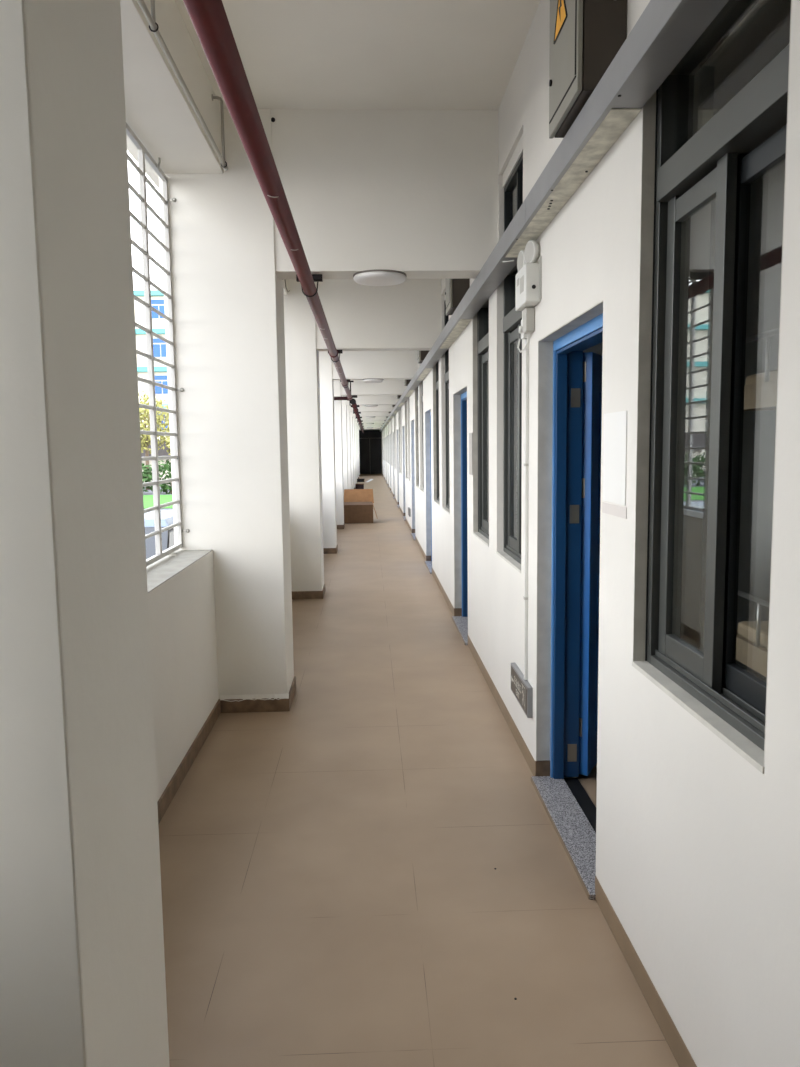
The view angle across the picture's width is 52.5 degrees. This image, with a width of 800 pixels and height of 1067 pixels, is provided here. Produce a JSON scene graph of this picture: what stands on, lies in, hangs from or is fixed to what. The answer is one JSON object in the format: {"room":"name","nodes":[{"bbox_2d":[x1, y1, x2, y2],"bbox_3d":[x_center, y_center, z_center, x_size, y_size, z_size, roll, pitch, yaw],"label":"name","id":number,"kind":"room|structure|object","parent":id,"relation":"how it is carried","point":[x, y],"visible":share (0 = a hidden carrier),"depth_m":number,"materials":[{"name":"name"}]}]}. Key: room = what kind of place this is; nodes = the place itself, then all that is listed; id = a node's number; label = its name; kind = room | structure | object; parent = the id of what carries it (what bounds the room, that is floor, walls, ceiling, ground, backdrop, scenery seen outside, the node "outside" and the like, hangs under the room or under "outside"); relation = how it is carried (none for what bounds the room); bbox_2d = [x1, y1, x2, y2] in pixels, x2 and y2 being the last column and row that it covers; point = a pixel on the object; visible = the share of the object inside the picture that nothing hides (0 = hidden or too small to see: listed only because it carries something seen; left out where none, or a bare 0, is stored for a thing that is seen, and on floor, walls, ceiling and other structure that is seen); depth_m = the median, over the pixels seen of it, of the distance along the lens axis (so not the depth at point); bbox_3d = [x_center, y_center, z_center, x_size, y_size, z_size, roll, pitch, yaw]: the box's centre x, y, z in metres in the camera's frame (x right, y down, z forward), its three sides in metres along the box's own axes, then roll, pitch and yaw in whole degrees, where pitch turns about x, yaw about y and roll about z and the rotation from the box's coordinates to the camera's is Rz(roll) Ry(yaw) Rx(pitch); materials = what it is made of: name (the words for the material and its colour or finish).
{"room":"building corridor","nodes":[
{"label":"building corridor","id":0,"kind":"room"},
{"bbox_2d":[148,551,218,801],"bbox_3d":[-1.163,0.772,3.282,0.228,1.000,3.270,-1,6,-2],"label":"wall","id":1,"kind":"structure","parent":0,"point":[182,619],"depth_m":4.00,"materials":[{"name":"white paint"}]},
{"bbox_2d":[146,550,212,592],"bbox_3d":[-1.169,0.273,3.229,0.224,0.004,3.268,-1,6,-2],"label":"window sill","id":2,"kind":"structure","parent":1,"relation":"on","point":[162,570],"depth_m":4.21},
{"bbox_2d":[126,123,189,566],"bbox_3d":[-1.238,-0.801,3.115,0.071,2.165,3.265,-1,6,-2],"label":"window grille","id":3,"kind":"object","parent":2,"relation":"on","point":[143,154],"visible":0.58,"depth_m":4.29,"materials":[{"name":"grey metal"}]},
{"bbox_2d":[157,676,295,824],"bbox_3d":[-0.848,1.197,3.572,0.449,0.085,3.732,-1,6,-2],"label":"baseboard","id":4,"kind":"structure","parent":1,"relation":"attached to","point":[164,801],"depth_m":4.69,"materials":[{"name":"brown tile"}]},
{"bbox_2d":[220,693,288,701],"bbox_3d":[-0.888,1.001,4.957,0.417,0.041,0.016,-1,6,-2],"label":"trim","id":5,"kind":"structure","parent":1,"relation":"attached to","point":[256,696],"depth_m":4.96,"materials":[{"name":"white paint"}]},
{"bbox_2d":[158,474,678,1066],"bbox_3d":[1.848,-0.595,23.315,7.768,0.600,51.880,-1,6,-2],"label":"floor","id":6,"kind":"structure","parent":0,"point":[333,894],"depth_m":3.05,"materials":[{"name":"beige tile"}]},
{"bbox_2d":[0,0,169,1066],"bbox_3d":[-0.856,-0.289,1.310,0.731,3.520,0.450,-1,6,-2],"label":"column","id":7,"kind":"structure","parent":6,"relation":"on","point":[83,980],"depth_m":1.20,"materials":[{"name":"white paint"}]},
{"bbox_2d":[159,109,293,698],"bbox_3d":[-1.042,-0.680,5.005,0.645,3.520,0.450,-1,6,-2],"label":"column","id":8,"kind":"structure","parent":6,"relation":"on","point":[228,295],"depth_m":4.78,"materials":[{"name":"white paint"}]},
{"bbox_2d":[284,279,323,590],"bbox_3d":[-1.185,-1.072,8.701,0.645,3.520,0.450,-1,6,-2],"label":"column","id":9,"kind":"structure","parent":6,"relation":"on","point":[301,353],"depth_m":8.50,"materials":[{"name":"white paint"}]},
{"bbox_2d":[292,584,325,598],"bbox_3d":[-1.053,0.634,8.887,0.449,0.085,0.474,-1,6,-2],"label":"baseboard","id":10,"kind":"structure","parent":9,"relation":"attached to","point":[295,594],"depth_m":8.65,"materials":[{"name":"brown tile"}]},
{"bbox_2d":[319,351,336,547],"bbox_3d":[-1.328,-1.464,12.398,0.645,3.520,0.450,-1,6,-2],"label":"column","id":11,"kind":"structure","parent":6,"relation":"on","point":[325,362],"depth_m":12.21,"materials":[{"name":"white paint"}]},
{"bbox_2d":[323,544,337,553],"bbox_3d":[-1.196,0.242,12.584,0.449,0.085,0.474,-1,6,-2],"label":"baseboard","id":12,"kind":"structure","parent":11,"relation":"attached to","point":[326,550],"depth_m":12.35,"materials":[{"name":"brown tile"}]},
{"bbox_2d":[334,380,343,524],"bbox_3d":[-1.471,-1.855,16.095,0.645,3.520,0.450,-1,6,-2],"label":"column","id":13,"kind":"structure","parent":6,"relation":"on","point":[337,384],"depth_m":15.92,"materials":[{"name":"white paint"}]},
{"bbox_2d":[337,523,344,528],"bbox_3d":[-1.339,-0.149,16.280,0.449,0.085,0.474,-1,6,-2],"label":"baseboard","id":14,"kind":"structure","parent":13,"relation":"attached to","point":[338,526],"depth_m":16.05,"materials":[{"name":"brown tile"}]},
{"bbox_2d":[342,396,347,491],"bbox_3d":[-1.614,-2.247,19.791,0.645,3.520,0.450,-1,6,-2],"label":"column","id":15,"kind":"structure","parent":6,"relation":"on","point":[344,406],"depth_m":19.60,"materials":[{"name":"white paint"}]},
{"bbox_2d":[347,405,350,488],"bbox_3d":[-1.757,-2.639,23.488,0.645,3.520,0.450,-1,6,-2],"label":"column","id":16,"kind":"structure","parent":6,"relation":"on","point":[348,406],"depth_m":23.30,"materials":[{"name":"white paint"}]},
{"bbox_2d":[350,412,353,488],"bbox_3d":[-1.900,-3.030,27.184,0.645,3.520,0.450,-1,6,-2],"label":"column","id":17,"kind":"structure","parent":6,"relation":"on","point":[351,417],"depth_m":27.01,"materials":[{"name":"white paint"}]},
{"bbox_2d":[353,417,355,487],"bbox_3d":[-2.043,-3.422,30.881,0.645,3.520,0.450,-1,6,-2],"label":"column","id":18,"kind":"structure","parent":6,"relation":"on","point":[353,417],"depth_m":30.71,"materials":[{"name":"white paint"}]},
{"bbox_2d":[354,421,356,482],"bbox_3d":[-2.186,-3.814,34.577,0.645,3.520,0.450,-1,6,-2],"label":"column","id":19,"kind":"structure","parent":6,"relation":"on","point":[354,421],"depth_m":34.45,"materials":[{"name":"white paint"}]},
{"bbox_2d":[356,423,357,478],"bbox_3d":[-2.329,-4.205,38.274,0.645,3.520,0.450,-1,6,-2],"label":"column","id":20,"kind":"structure","parent":6,"relation":"on","point":[356,423],"depth_m":38.10,"materials":[{"name":"white paint"}]},
{"bbox_2d":[357,426,358,476],"bbox_3d":[-2.472,-4.597,41.971,0.645,3.520,0.450,-1,6,-2],"label":"column","id":21,"kind":"structure","parent":6,"relation":"on","point":[357,426],"depth_m":41.83,"materials":[{"name":"white paint"}]},
{"bbox_2d":[358,428,359,474],"bbox_3d":[-2.615,-4.989,45.667,0.645,3.520,0.450,-1,6,-2],"label":"column","id":22,"kind":"structure","parent":6,"relation":"on","point":[358,428],"depth_m":45.56,"materials":[{"name":"white paint"}]},
{"bbox_2d":[355,483,363,488],"bbox_3d":[-1.585,-1.799,31.146,0.410,0.225,0.420,-1,6,-2],"label":"cardboard box","id":23,"kind":"object","parent":6,"relation":"on","point":[358,485],"visible":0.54,"depth_m":30.95,"materials":[{"name":"black"}]},
{"bbox_2d":[344,489,377,523],"bbox_3d":[-0.859,-0.595,17.514,0.735,0.696,0.601,-1,6,-2],"label":"cardboard box","id":24,"kind":"object","parent":6,"relation":"on","point":[358,503],"visible":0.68,"depth_m":17.25,"materials":[{"name":"brown cardboard"}]},
{"bbox_2d":[736,328,778,676],"bbox_3d":[1.954,0.236,2.742,0.940,2.100,1.890,-1,6,-2],"label":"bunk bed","id":25,"kind":"object","parent":6,"relation":"on","point":[760,389],"visible":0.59,"depth_m":3.36,"materials":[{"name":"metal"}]},
{"bbox_2d":[127,0,790,188],"bbox_3d":[1.623,-4.490,22.894,8.118,0.200,51.880,-1,6,-2],"label":"ceiling","id":26,"kind":"structure","parent":0,"point":[295,54],"depth_m":3.97,"materials":[{"name":"paint"}]},
{"bbox_2d":[120,0,287,294],"bbox_3d":[-1.906,-4.159,22.793,0.388,0.365,51.480,-1,6,-2],"label":"beam","id":27,"kind":"structure","parent":26,"relation":"attached to","point":[158,110],"depth_m":3.74,"materials":[{"name":"paint"}]},
{"bbox_2d":[137,0,227,170],"bbox_3d":[-0.908,-1.996,2.898,0.070,0.374,3.010,-1,6,-2],"label":"hanging rail","id":28,"kind":"object","parent":27,"relation":"attached to","point":[151,19],"visible":1,"depth_m":3.38,"materials":[{"name":"grey metal"}]},
{"bbox_2d":[357,423,382,425],"bbox_3d":[-1.375,-5.520,38.072,1.330,0.907,0.228,-1,6,-2],"label":"ceiling beam","id":29,"kind":"structure","parent":26,"relation":"attached to","point":[363,424],"depth_m":38.00,"materials":[{"name":"white paint"}]},
{"bbox_2d":[354,417,386,420],"bbox_3d":[-1.089,-4.737,30.679,1.330,0.907,0.228,-1,6,-2],"label":"ceiling beam","id":30,"kind":"structure","parent":26,"relation":"attached to","point":[355,418],"depth_m":30.61,"materials":[{"name":"white paint"}]},
{"bbox_2d":[356,420,384,422],"bbox_3d":[-1.232,-5.128,34.375,1.330,0.907,0.228,-1,6,-2],"label":"ceiling beam","id":31,"kind":"structure","parent":26,"relation":"attached to","point":[364,421],"depth_m":34.31,"materials":[{"name":"white paint"}]},
{"bbox_2d":[352,412,389,416],"bbox_3d":[-0.946,-4.345,26.982,1.330,0.907,0.228,-1,6,-2],"label":"ceiling beam","id":32,"kind":"structure","parent":26,"relation":"attached to","point":[363,414],"depth_m":26.91,"materials":[{"name":"white paint"}]},
{"bbox_2d":[350,405,393,411],"bbox_3d":[-0.803,-3.954,23.286,1.330,0.907,0.228,-1,6,-2],"label":"ceiling beam","id":33,"kind":"structure","parent":26,"relation":"attached to","point":[380,408],"depth_m":23.21,"materials":[{"name":"white paint"}]},
{"bbox_2d":[346,395,398,404],"bbox_3d":[-0.660,-3.562,19.589,1.330,0.907,0.228,-1,6,-2],"label":"ceiling beam","id":34,"kind":"structure","parent":26,"relation":"attached to","point":[366,399],"depth_m":19.51,"materials":[{"name":"white paint"}]},
{"bbox_2d":[341,380,406,395],"bbox_3d":[-0.517,-3.170,15.893,1.330,0.907,0.228,-1,6,-2],"label":"ceiling beam","id":35,"kind":"structure","parent":26,"relation":"attached to","point":[358,387],"depth_m":15.81,"materials":[{"name":"white paint"}]},
{"bbox_2d":[346,395,364,432],"bbox_3d":[-1.569,-4.329,32.151,0.210,0.202,32.730,-1,6,-2],"label":"pipe","id":36,"kind":"object","parent":35,"relation":"hanging from","point":[354,405],"visible":0.97,"depth_m":19.61,"materials":[{"name":"red metal"}]},
{"bbox_2d":[332,351,418,379],"bbox_3d":[-0.374,-2.778,12.196,1.330,0.907,0.228,-1,6,-2],"label":"ceiling beam","id":37,"kind":"structure","parent":26,"relation":"attached to","point":[356,365],"depth_m":12.11,"materials":[{"name":"white paint"}]},
{"bbox_2d":[362,378,383,382],"bbox_3d":[-0.406,-2.304,12.245,0.320,0.045,0.320,-1,6,-2],"label":"ceiling lamp","id":38,"kind":"object","parent":37,"relation":"attached to","point":[369,380],"visible":1,"depth_m":12.14,"materials":[{"name":"white plastic"}]},
{"bbox_2d":[315,279,440,350],"bbox_3d":[-0.232,-2.387,8.499,1.330,0.907,0.228,-1,6,-2],"label":"ceiling beam","id":39,"kind":"structure","parent":26,"relation":"attached to","point":[405,316],"depth_m":8.40,"materials":[{"name":"white paint"}]},
{"bbox_2d":[271,109,497,278],"bbox_3d":[-0.089,-1.995,4.803,1.330,0.907,0.228,-1,6,-2],"label":"ceiling beam","id":40,"kind":"structure","parent":26,"relation":"attached to","point":[414,193],"depth_m":4.69,"materials":[{"name":"white paint"}]},
{"bbox_2d":[353,269,406,285],"bbox_3d":[-0.120,-1.521,4.852,0.320,0.045,0.320,-1,6,-2],"label":"ceiling lamp","id":41,"kind":"object","parent":40,"relation":"attached to","point":[377,277],"visible":1,"depth_m":4.76,"materials":[{"name":"white plastic"}]},
{"bbox_2d":[380,0,728,431],"bbox_3d":[-0.178,-3.417,22.918,0.104,0.103,51.400,-1,6,-2],"label":"cable tray","id":42,"kind":"object","parent":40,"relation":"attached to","point":[665,31],"visible":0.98,"depth_m":2.45,"materials":[{"name":"metal"}]},
{"bbox_3d":[0.097,-1.604,1.108,1.244,0.907,0.228,-1,6,-2],"label":"ceiling beam","id":43,"kind":"structure","parent":26,"relation":"attached to","visible":0},
{"bbox_2d":[183,0,353,400],"bbox_3d":[-0.959,-1.767,6.456,0.894,0.378,18.417,-1,6,-2],"label":"pipe","id":44,"kind":"object","parent":43,"relation":"hanging from","point":[209,19],"visible":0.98,"depth_m":2.37,"materials":[{"name":"red metal"}]},
{"bbox_2d":[381,0,799,1066],"bbox_3d":[-0.016,-2.612,23.029,0.200,3.520,51.480,-1,6,-2],"label":"wall","id":45,"kind":"structure","parent":0,"point":[698,848],"depth_m":2.35,"materials":[{"name":"paint"}]},
{"bbox_2d":[388,423,388,455],"bbox_3d":[-0.381,-3.542,31.506,0.133,1.697,0.812,-1,6,-2],"label":"window","id":46,"kind":"structure","parent":45,"relation":"in","point":[388,423],"depth_m":31.89,"materials":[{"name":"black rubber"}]},
{"bbox_2d":[390,434,390,491],"bbox_3d":[-0.249,-2.533,29.156,0.235,2.072,1.042,-1,6,-2],"label":"door","id":47,"kind":"structure","parent":45,"relation":"in","point":[390,434],"depth_m":29.66,"materials":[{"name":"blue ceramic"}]},
{"bbox_2d":[393,432,394,498],"bbox_3d":[-0.106,-2.142,25.460,0.235,2.072,1.042,-1,6,-2],"label":"door","id":48,"kind":"structure","parent":45,"relation":"in","point":[393,432],"depth_m":25.95,"materials":[{"name":"blue"}]},
{"bbox_2d":[394,415,395,469],"bbox_3d":[-0.095,-2.758,24.113,0.133,1.697,0.812,-1,6,-2],"label":"window","id":49,"kind":"structure","parent":45,"relation":"in","point":[394,415],"depth_m":24.50,"materials":[{"name":"black metal"}]},
{"bbox_2d":[397,429,398,507],"bbox_3d":[0.037,-1.750,21.763,0.235,2.072,1.042,-1,6,-2],"label":"door","id":50,"kind":"structure","parent":45,"relation":"in","point":[397,429],"depth_m":22.27,"materials":[{"name":"blue"}]},
{"bbox_2d":[398,409,399,472],"bbox_3d":[0.048,-2.367,20.416,0.133,1.697,0.812,-1,6,-2],"label":"window","id":51,"kind":"structure","parent":45,"relation":"in","point":[399,409],"depth_m":20.81,"materials":[{"name":"black metal"}]},
{"bbox_2d":[402,426,405,520],"bbox_3d":[0.180,-1.358,18.067,0.235,2.072,1.042,-1,6,-2],"label":"door","id":52,"kind":"structure","parent":45,"relation":"in","point":[402,426],"depth_m":18.57,"materials":[{"name":"blue metal"}]},
{"bbox_2d":[405,400,407,479],"bbox_3d":[0.191,-1.975,16.720,0.133,1.697,0.812,-1,6,-2],"label":"window","id":53,"kind":"structure","parent":45,"relation":"in","point":[406,400],"depth_m":17.11,"materials":[{"name":"grey metal"}]},
{"bbox_2d":[404,379,410,385],"bbox_3d":[0.150,-2.781,13.635,0.153,0.568,0.380,-1,6,-2],"label":"electrical box","id":54,"kind":"object","parent":45,"relation":"attached to","point":[407,381],"visible":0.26,"depth_m":13.48,"materials":[{"name":"metal"}]},
{"bbox_2d":[405,517,411,532],"bbox_3d":[0.196,-0.174,16.327,0.053,0.085,2.688,-1,6,-2],"label":"baseboard","id":55,"kind":"structure","parent":45,"relation":"attached to","point":[409,526],"depth_m":16.29,"materials":[{"name":"beige tile"}]},
{"bbox_2d":[411,419,414,539],"bbox_3d":[0.323,-0.967,14.370,0.235,2.072,1.042,-1,6,-2],"label":"door","id":56,"kind":"structure","parent":45,"relation":"in","point":[412,421],"depth_m":14.87,"materials":[{"name":"blue metal"}]},
{"bbox_2d":[415,387,418,488],"bbox_3d":[0.334,-1.583,13.023,0.133,1.697,0.812,-1,6,-2],"label":"window","id":57,"kind":"structure","parent":45,"relation":"in","point":[416,389],"depth_m":13.42,"materials":[{"name":"grey metal"}]},
{"bbox_2d":[415,536,425,560],"bbox_3d":[0.339,0.217,12.630,0.053,0.085,2.688,-1,6,-2],"label":"baseboard","id":58,"kind":"structure","parent":45,"relation":"attached to","point":[416,540],"depth_m":12.52,"materials":[{"name":"beige tile"}]},
{"bbox_2d":[419,381,423,492],"bbox_3d":[0.378,-1.464,11.900,0.133,1.697,0.812,-1,6,-2],"label":"window","id":59,"kind":"structure","parent":45,"relation":"in","point":[422,490],"depth_m":12.26,"materials":[{"name":"grey metal"}]},
{"bbox_2d":[417,350,429,363],"bbox_3d":[0.293,-2.389,9.938,0.153,0.568,0.380,-1,6,-2],"label":"electrical box","id":60,"kind":"object","parent":45,"relation":"attached to","point":[421,354],"visible":0.22,"depth_m":9.78,"materials":[{"name":"metal"}]},
{"bbox_2d":[425,409,431,573],"bbox_3d":[0.466,-0.575,10.674,0.235,2.072,1.042,-1,6,-2],"label":"door","id":61,"kind":"structure","parent":45,"relation":"in","point":[428,412],"depth_m":11.17,"materials":[{"name":"grey paint"}]},
{"bbox_2d":[433,361,439,505],"bbox_3d":[0.477,-1.192,9.327,0.133,1.697,0.812,-1,6,-2],"label":"window","id":62,"kind":"structure","parent":45,"relation":"in","point":[436,367],"depth_m":9.71,"materials":[{"name":"grey metal"}]},
{"bbox_2d":[432,568,453,615],"bbox_3d":[0.482,0.609,8.934,0.053,0.085,2.688,-1,6,-2],"label":"baseboard","id":63,"kind":"structure","parent":45,"relation":"attached to","point":[443,592],"depth_m":8.67,"materials":[{"name":"beige tile"}]},
{"bbox_2d":[441,348,449,513],"bbox_3d":[0.520,-1.073,8.204,0.133,1.697,0.812,-1,6,-2],"label":"window","id":64,"kind":"structure","parent":45,"relation":"in","point":[447,508],"depth_m":8.54,"materials":[{"name":"grey metal"}]},
{"bbox_2d":[444,291,448,326],"bbox_3d":[0.550,-2.178,8.043,0.168,0.495,0.740,-1,6,-2],"label":"window","id":65,"kind":"structure","parent":45,"relation":"in","point":[446,317],"depth_m":8.37,"materials":[{"name":"grey metal"}]},
{"bbox_2d":[445,278,469,314],"bbox_3d":[0.436,-1.998,6.242,0.153,0.568,0.380,-1,6,-2],"label":"electrical box","id":66,"kind":"object","parent":45,"relation":"attached to","point":[456,289],"visible":0.38,"depth_m":6.08,"materials":[{"name":"metal"}]},
{"bbox_2d":[454,608,461,615],"bbox_3d":[0.547,0.746,7.594,0.081,0.095,0.010,-1,6,-2],"label":"baseboard","id":67,"kind":"structure","parent":45,"relation":"attached to","point":[457,611],"depth_m":7.59,"materials":[{"name":"brown tile"}]},
{"bbox_2d":[452,386,467,644],"bbox_3d":[0.714,-0.233,7.426,0.498,2.072,1.991,1,6,14],"label":"door","id":68,"kind":"structure","parent":45,"relation":"in","point":[460,397],"depth_m":7.46,"materials":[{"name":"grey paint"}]},
{"bbox_2d":[469,433,472,474],"bbox_3d":[0.538,-0.603,6.146,0.006,0.315,0.180,-1,6,-2],"label":"wall plaque","id":69,"kind":"object","parent":45,"relation":"attached to","point":[470,434],"visible":1,"depth_m":6.12,"materials":[{"name":"grey"}]},
{"bbox_2d":[472,299,488,546],"bbox_3d":[0.620,-0.800,5.630,0.133,1.697,0.812,-1,6,-2],"label":"window","id":70,"kind":"structure","parent":45,"relation":"in","point":[480,322],"depth_m":5.98,"materials":[{"name":"grey metal"}]},
{"bbox_2d":[468,636,534,775],"bbox_3d":[0.625,1.001,5.237,0.053,0.085,2.688,-1,6,-2],"label":"baseboard","id":71,"kind":"structure","parent":45,"relation":"attached to","point":[520,741],"depth_m":4.74,"materials":[{"name":"beige tile"}]},
{"bbox_2d":[496,264,521,572],"bbox_3d":[0.663,-0.681,4.507,0.133,1.697,0.812,-1,6,-2],"label":"window","id":72,"kind":"structure","parent":45,"relation":"in","point":[512,455],"depth_m":4.82,"materials":[{"name":"grey metal"}]},
{"bbox_2d":[503,134,522,231],"bbox_3d":[0.693,-1.786,4.346,0.168,0.495,0.740,-1,6,-2],"label":"window","id":73,"kind":"structure","parent":45,"relation":"in","point":[513,173],"depth_m":4.43,"materials":[{"name":"grey metal"}]},
{"bbox_2d":[511,663,532,717],"bbox_3d":[0.622,0.799,4.179,0.028,0.150,0.470,-1,6,-2],"label":"exit sign","id":74,"kind":"object","parent":45,"relation":"attached to","point":[522,690],"visible":1,"depth_m":4.09,"materials":[{"name":"metal"}]},
{"bbox_2d":[503,240,541,310],"bbox_3d":[0.560,-1.184,3.736,0.127,0.279,0.312,-1,6,-2],"label":"emergency light","id":75,"kind":"object","parent":45,"relation":"attached to","point":[529,263],"visible":1,"depth_m":3.62,"materials":[{"name":"white plastic"}]},
{"bbox_2d":[517,307,534,352],"bbox_3d":[0.593,-0.955,3.831,0.052,0.191,0.170,-1,6,-2],"label":"junction box","id":76,"kind":"object","parent":45,"relation":"attached to","point":[527,326],"visible":1,"depth_m":3.75,"materials":[{"name":"grey plastic"}]},
{"bbox_2d":[519,319,529,338],"bbox_3d":[0.592,-0.979,3.879,0.050,0.090,0.070,-1,6,-2],"label":"plug","id":77,"kind":"object","parent":76,"relation":"attached to","point":[523,335],"depth_m":3.86,"materials":[{"name":"white plastic"}]},
{"bbox_2d":[523,338,528,679],"bbox_3d":[0.619,-0.102,3.988,0.018,1.678,0.032,-1,6,-2],"label":"conduit","id":78,"kind":"object","parent":45,"relation":"attached to","point":[525,597],"visible":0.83,"depth_m":3.98,"materials":[{"name":"white plastic"}]},
{"bbox_2d":[535,760,549,775],"bbox_3d":[0.690,1.138,3.898,0.081,0.095,0.010,-1,6,-2],"label":"baseboard","id":79,"kind":"structure","parent":45,"relation":"attached to","point":[542,768],"depth_m":3.89,"materials":[{"name":"brown tile"}]},
{"bbox_2d":[531,300,602,899],"bbox_3d":[0.857,0.159,3.730,0.498,2.072,1.991,1,6,14],"label":"door","id":80,"kind":"structure","parent":45,"relation":"in","point":[569,378],"depth_m":3.76,"materials":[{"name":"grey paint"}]},
{"bbox_2d":[549,0,626,138],"bbox_3d":[0.579,-1.606,2.545,0.153,0.568,0.380,-1,6,-2],"label":"electrical box","id":81,"kind":"object","parent":45,"relation":"attached to","point":[586,36],"visible":0.88,"depth_m":2.39,"materials":[{"name":"metal"}]},
{"bbox_2d":[602,411,626,518],"bbox_3d":[0.678,-0.219,2.567,0.003,0.325,0.255,-1,6,-2],"label":"wall plaque","id":82,"kind":"object","parent":45,"relation":"attached to","point":[615,423],"visible":1,"depth_m":2.55,"materials":[{"name":"white"}]},
{"bbox_2d":[595,876,696,1066],"bbox_3d":[0.818,1.529,0.254,0.053,0.085,5.279,-1,6,-2],"label":"baseboard","id":83,"kind":"structure","parent":45,"relation":"attached to","point":[681,1053],"depth_m":2.35,"materials":[{"name":"beige tile"}]},
{"bbox_2d":[632,0,791,773],"bbox_3d":[0.763,-0.408,1.933,0.133,1.697,0.812,-1,6,-2],"label":"window","id":84,"kind":"structure","parent":45,"relation":"in","point":[683,172],"depth_m":2.03,"materials":[{"name":"grey metal"}]},
{"bbox_2d":[583,161,784,680],"bbox_3d":[3.489,-0.755,5.157,5.423,3.520,0.100,-1,6,-2],"label":"wall partition","id":85,"kind":"structure","parent":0,"point":[767,192],"depth_m":5.06,"materials":[{"name":"paint"}]},
{"bbox_3d":[0.829,-5.364,48.774,7.768,3.520,0.200,-1,6,-2],"label":"wall","id":86,"kind":"structure","parent":0,"visible":0},
{"bbox_2d":[359,430,381,473],"bbox_3d":[-1.952,-4.857,48.584,1.705,2.623,0.068,-1,6,-2],"label":"door","id":87,"kind":"structure","parent":86,"relation":"in","point":[370,450],"depth_m":48.56,"materials":[{"name":"black paint"}]},
{"label":"outside","id":88,"kind":"structure","parent":0,"visible":0},
{"bbox_2d":[143,487,172,509],"bbox_3d":[-47.054,-1.160,38.311,88.832,0.200,140.000,-1,6,-2],"label":"ground","id":89,"kind":"structure","parent":88,"point":[150,492],"depth_m":41.44,"materials":[{"name":"grey concrete"}]},
{"bbox_2d":[134,290,168,439],"bbox_3d":[-37.676,-11.355,66.576,54.400,13.850,14.400,-1,6,-2],"label":"building","id":90,"kind":"structure","parent":89,"relation":"on","point":[157,298],"depth_m":60.11,"materials":[{"name":"paint"}]},
{"bbox_2d":[138,390,169,489],"bbox_3d":[-14.137,-5.189,45.231,3.649,5.511,3.469,-1,6,-2],"label":"tree","id":91,"kind":"object","parent":89,"relation":"on","point":[145,439],"visible":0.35,"depth_m":44.83,"materials":[{"name":"yellow plant"}]},
{"bbox_2d":[141,440,170,486],"bbox_3d":[-15.477,-4.453,51.259,12.000,2.800,4.800,-1,6,-2],"label":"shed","id":92,"kind":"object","parent":89,"relation":"on","point":[161,452],"visible":0.02,"depth_m":48.86,"materials":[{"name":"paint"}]},
{"bbox_2d":[142,459,171,493],"bbox_3d":[-18.533,-2.747,40.751,20.798,1.992,1.853,-1,6,-2],"label":"hedge","id":93,"kind":"object","parent":89,"relation":"on","point":[147,472],"visible":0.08,"depth_m":40.72,"materials":[{"name":"green plant"}]},
{"bbox_2d":[143,495,172,508],"bbox_3d":[-32.811,-1.037,34.346,57.000,0.030,9.000,-1,6,-2],"label":"lawn","id":94,"kind":"structure","parent":89,"relation":"on","point":[148,502],"depth_m":35.17,"materials":[{"name":"green plant"}]},
{"bbox_2d":[144,510,174,558],"bbox_3d":[-3.190,0.535,9.393,1.840,1.430,4.300,-1,6,-2],"label":"car","id":95,"kind":"object","parent":89,"relation":"on","point":[167,519],"visible":0.02,"depth_m":8.96,"materials":[{"name":"silver metal"}]},
{"bbox_2d":[165,436,170,454],"bbox_3d":[-11.261,-4.099,43.414,2.389,3.658,2.373,0,6,4],"label":"tree","id":96,"kind":"object","parent":89,"relation":"on","point":[167,443],"visible":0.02,"depth_m":43.01,"materials":[{"name":"yellow plant"}]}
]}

